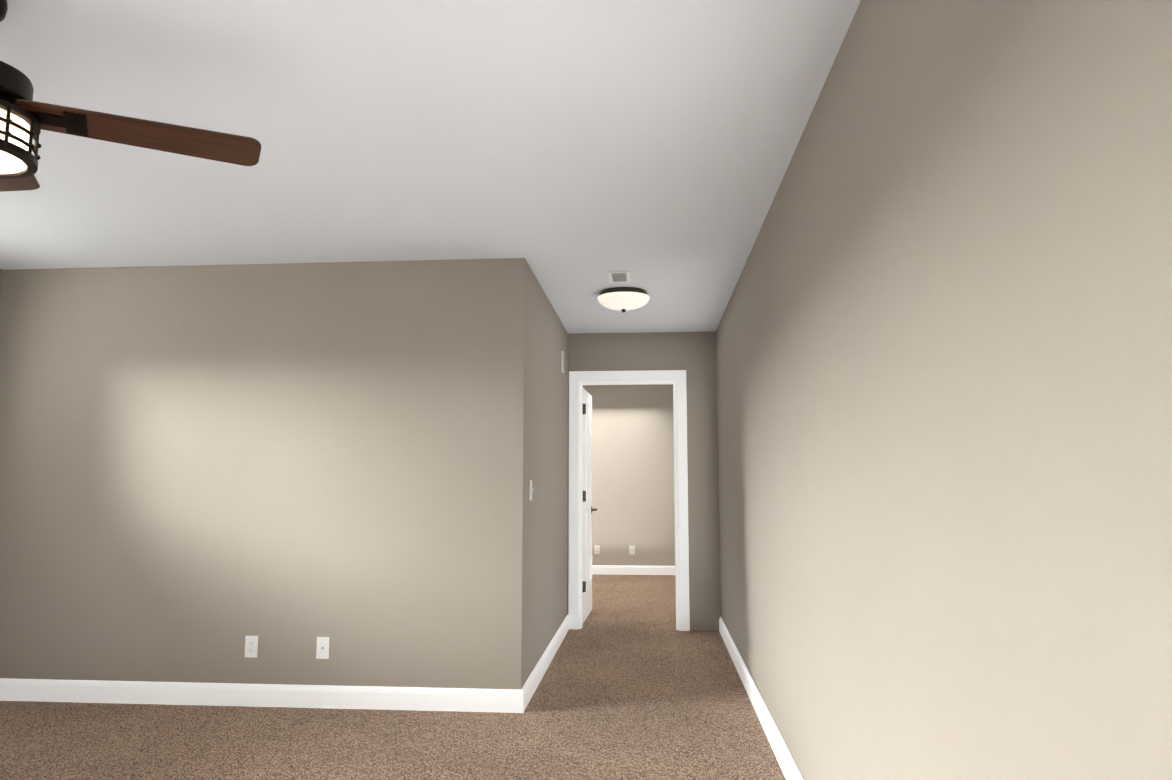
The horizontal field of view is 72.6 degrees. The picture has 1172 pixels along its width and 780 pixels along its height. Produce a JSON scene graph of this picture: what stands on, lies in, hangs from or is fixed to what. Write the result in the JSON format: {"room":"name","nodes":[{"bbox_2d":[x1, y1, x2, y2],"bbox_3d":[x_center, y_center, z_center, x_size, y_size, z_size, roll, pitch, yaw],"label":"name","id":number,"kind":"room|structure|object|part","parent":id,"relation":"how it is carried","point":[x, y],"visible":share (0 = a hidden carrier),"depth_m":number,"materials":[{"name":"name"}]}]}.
{"room":"empty bedroom","nodes":[
{"label":"empty bedroom","id":0,"kind":"room"},
{"bbox_2d":[0,269,3,306],"bbox_3d":[-3.720,0.210,1.930,0.150,2.440,5.370,-1,-6,5],"label":"wall","id":1,"kind":"structure","parent":0,"point":[1,276],"depth_m":4.68,"materials":[{"name":"beige paint"}]},
{"bbox_2d":[0,258,567,688],"bbox_3d":[-1.861,0.626,5.664,3.250,2.440,2.460,-1,-6,5],"label":"wall","id":2,"kind":"structure","parent":0,"point":[205,470],"depth_m":4.44,"materials":[{"name":"beige paint"}]},
{"bbox_2d":[245,636,257,657],"bbox_3d":[-1.816,1.393,4.330,0.070,0.114,0.007,-1,-6,5],"label":"electrical outlet","id":3,"kind":"object","parent":2,"relation":"attached to","point":[251,646],"visible":1,"depth_m":4.33,"materials":[{"name":"white plastic"}]},
{"bbox_2d":[0,678,523,712],"bbox_3d":[-1.879,1.644,4.303,3.114,0.115,0.014,-1,-6,5],"label":"baseboard","id":4,"kind":"structure","parent":2,"relation":"attached to","point":[319,696],"depth_m":4.29,"materials":[{"name":"white paint"}]},
{"bbox_2d":[316,637,329,658],"bbox_3d":[-1.418,1.389,4.293,0.070,0.114,0.016,-1,-6,5],"label":"outlet","id":5,"kind":"object","parent":2,"relation":"attached to","point":[322,649],"visible":1,"depth_m":4.30,"materials":[{"name":"white plastic"}]},
{"bbox_2d":[529,480,533,499],"bbox_3d":[-0.309,0.575,4.574,0.020,0.114,0.070,-1,-6,5],"label":"light switch","id":6,"kind":"object","parent":2,"relation":"attached to","point":[531,490],"visible":1,"depth_m":4.55,"materials":[{"name":"white plastic"}]},
{"bbox_2d":[521,615,568,712],"bbox_3d":[-0.240,1.760,5.338,0.014,0.115,2.354,-1,-6,5],"label":"baseboard","id":7,"kind":"structure","parent":2,"relation":"attached to","point":[530,686],"depth_m":4.95,"materials":[{"name":"white paint"}]},
{"bbox_2d":[561,351,563,372],"bbox_3d":[-0.182,-0.220,6.288,0.013,0.160,0.110,-1,-6,5],"label":"door chime","id":8,"kind":"object","parent":2,"relation":"attached to","point":[562,361],"visible":1,"depth_m":6.24,"materials":[{"name":"white plastic"}]},
{"bbox_2d":[0,574,785,779],"bbox_3d":[-1.232,1.806,4.694,4.640,0.120,11.600,-1,-6,5],"label":"floor","id":9,"kind":"structure","parent":0,"point":[634,684],"depth_m":3.86,"materials":[{"name":"carpet"}]},
{"bbox_2d":[0,0,860,384],"bbox_3d":[-1.232,-0.738,4.978,4.640,0.120,11.600,-1,-6,5],"label":"ceiling","id":10,"kind":"structure","parent":0,"point":[572,152],"depth_m":2.85,"materials":[{"name":"white paint"}]},
{"bbox_2d":[0,0,260,191],"bbox_3d":[-1.541,-0.792,2.006,1.022,0.430,1.022,-2,-7,18],"label":"ceiling fan","id":11,"kind":"object","parent":10,"relation":"hanging from","point":[25,118],"visible":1,"depth_m":2.11,"materials":[{"name":"brown wood"}]},
{"bbox_3d":[-1.541,-0.631,1.988,0.260,0.099,0.260,-1,-6,5],"label":"light glass","id":12,"kind":"part","parent":11,"relation":"part of","materials":[{"name":"white glass"}]},
{"label":"blade","id":13,"kind":"part","parent":11,"relation":"part of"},
{"label":"blade","id":14,"kind":"part","parent":11,"relation":"part of","materials":[{"name":"brown wood"}]},
{"bbox_2d":[608,271,630,282],"bbox_3d":[0.203,-0.687,4.845,0.130,0.010,0.250,-1,-6,5],"label":"ceiling vent","id":15,"kind":"object","parent":10,"relation":"in","point":[618,276],"visible":1,"depth_m":4.84,"materials":[{"name":"white plastic"}]},
{"bbox_2d":[598,287,649,312],"bbox_3d":[0.248,-0.577,5.263,0.344,0.136,0.344,-1,-6,5],"label":"light","id":16,"kind":"object","parent":10,"relation":"attached to","point":[623,299],"visible":1,"depth_m":5.15,"materials":[{"name":"white glass"}]},
{"bbox_2d":[583,384,674,565],"bbox_3d":[-0.177,1.161,10.459,3.450,2.440,0.150,-1,-6,5],"label":"wall","id":17,"kind":"structure","parent":0,"point":[633,502],"depth_m":10.33,"materials":[{"name":"beige paint"}]},
{"bbox_2d":[594,545,599,553],"bbox_3d":[0.141,2.053,10.254,0.070,0.114,0.007,-1,-6,5],"label":"electrical outlet","id":18,"kind":"object","parent":17,"relation":"attached to","point":[596,549],"visible":1,"depth_m":10.25,"materials":[{"name":"white plastic"}]},
{"bbox_2d":[629,545,634,554],"bbox_3d":[0.589,2.049,10.214,0.070,0.114,0.016,-1,-6,5],"label":"electrical outlet","id":19,"kind":"object","parent":17,"relation":"attached to","point":[631,549],"visible":1,"depth_m":10.22,"materials":[{"name":"white plastic"}]},
{"bbox_2d":[592,565,674,574],"bbox_3d":[-0.183,2.307,10.249,3.150,0.115,0.014,-1,-6,5],"label":"baseboard","id":20,"kind":"structure","parent":17,"relation":"attached to","point":[629,570],"depth_m":10.18,"materials":[{"name":"white paint"}]},
{"bbox_2d":[567,331,720,630],"bbox_3d":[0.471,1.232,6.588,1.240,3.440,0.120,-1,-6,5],"label":"wall","id":21,"kind":"structure","parent":0,"point":[693,354],"depth_m":6.61,"materials":[{"name":"beige paint"}]},
{"bbox_2d":[582,388,596,623],"bbox_3d":[-0.005,1.006,7.123,0.146,1.992,0.790,-1,-6,7],"label":"door","id":22,"kind":"structure","parent":21,"relation":"in","point":[587,522],"depth_m":7.11,"materials":[{"name":"white paint"}]},
{"bbox_3d":[-0.005,0.946,7.130,0.146,1.584,0.790,-1,-6,7],"label":"door hardware","id":23,"kind":"part","parent":22,"relation":"part of","materials":[{"name":"black metal"}]},
{"bbox_2d":[568,370,689,630],"bbox_3d":[0.351,0.898,6.635,0.980,2.115,0.154,-1,-6,5],"label":"door frame","id":24,"kind":"structure","parent":21,"relation":"attached to","point":[679,376],"depth_m":6.59,"materials":[{"name":"white paint"}]},
{"bbox_2d":[716,0,1171,779],"bbox_3d":[1.006,0.514,4.656,0.150,2.440,11.600,-1,-6,5],"label":"wall","id":25,"kind":"structure","parent":0,"point":[944,394],"depth_m":1.40,"materials":[{"name":"beige paint"}]},
{"bbox_2d":[719,617,803,779],"bbox_3d":[0.773,1.462,2.671,0.014,0.115,7.540,-1,-6,5],"label":"baseboard","id":26,"kind":"structure","parent":25,"relation":"attached to","point":[788,766],"depth_m":3.89,"materials":[{"name":"white paint"}]}
]}

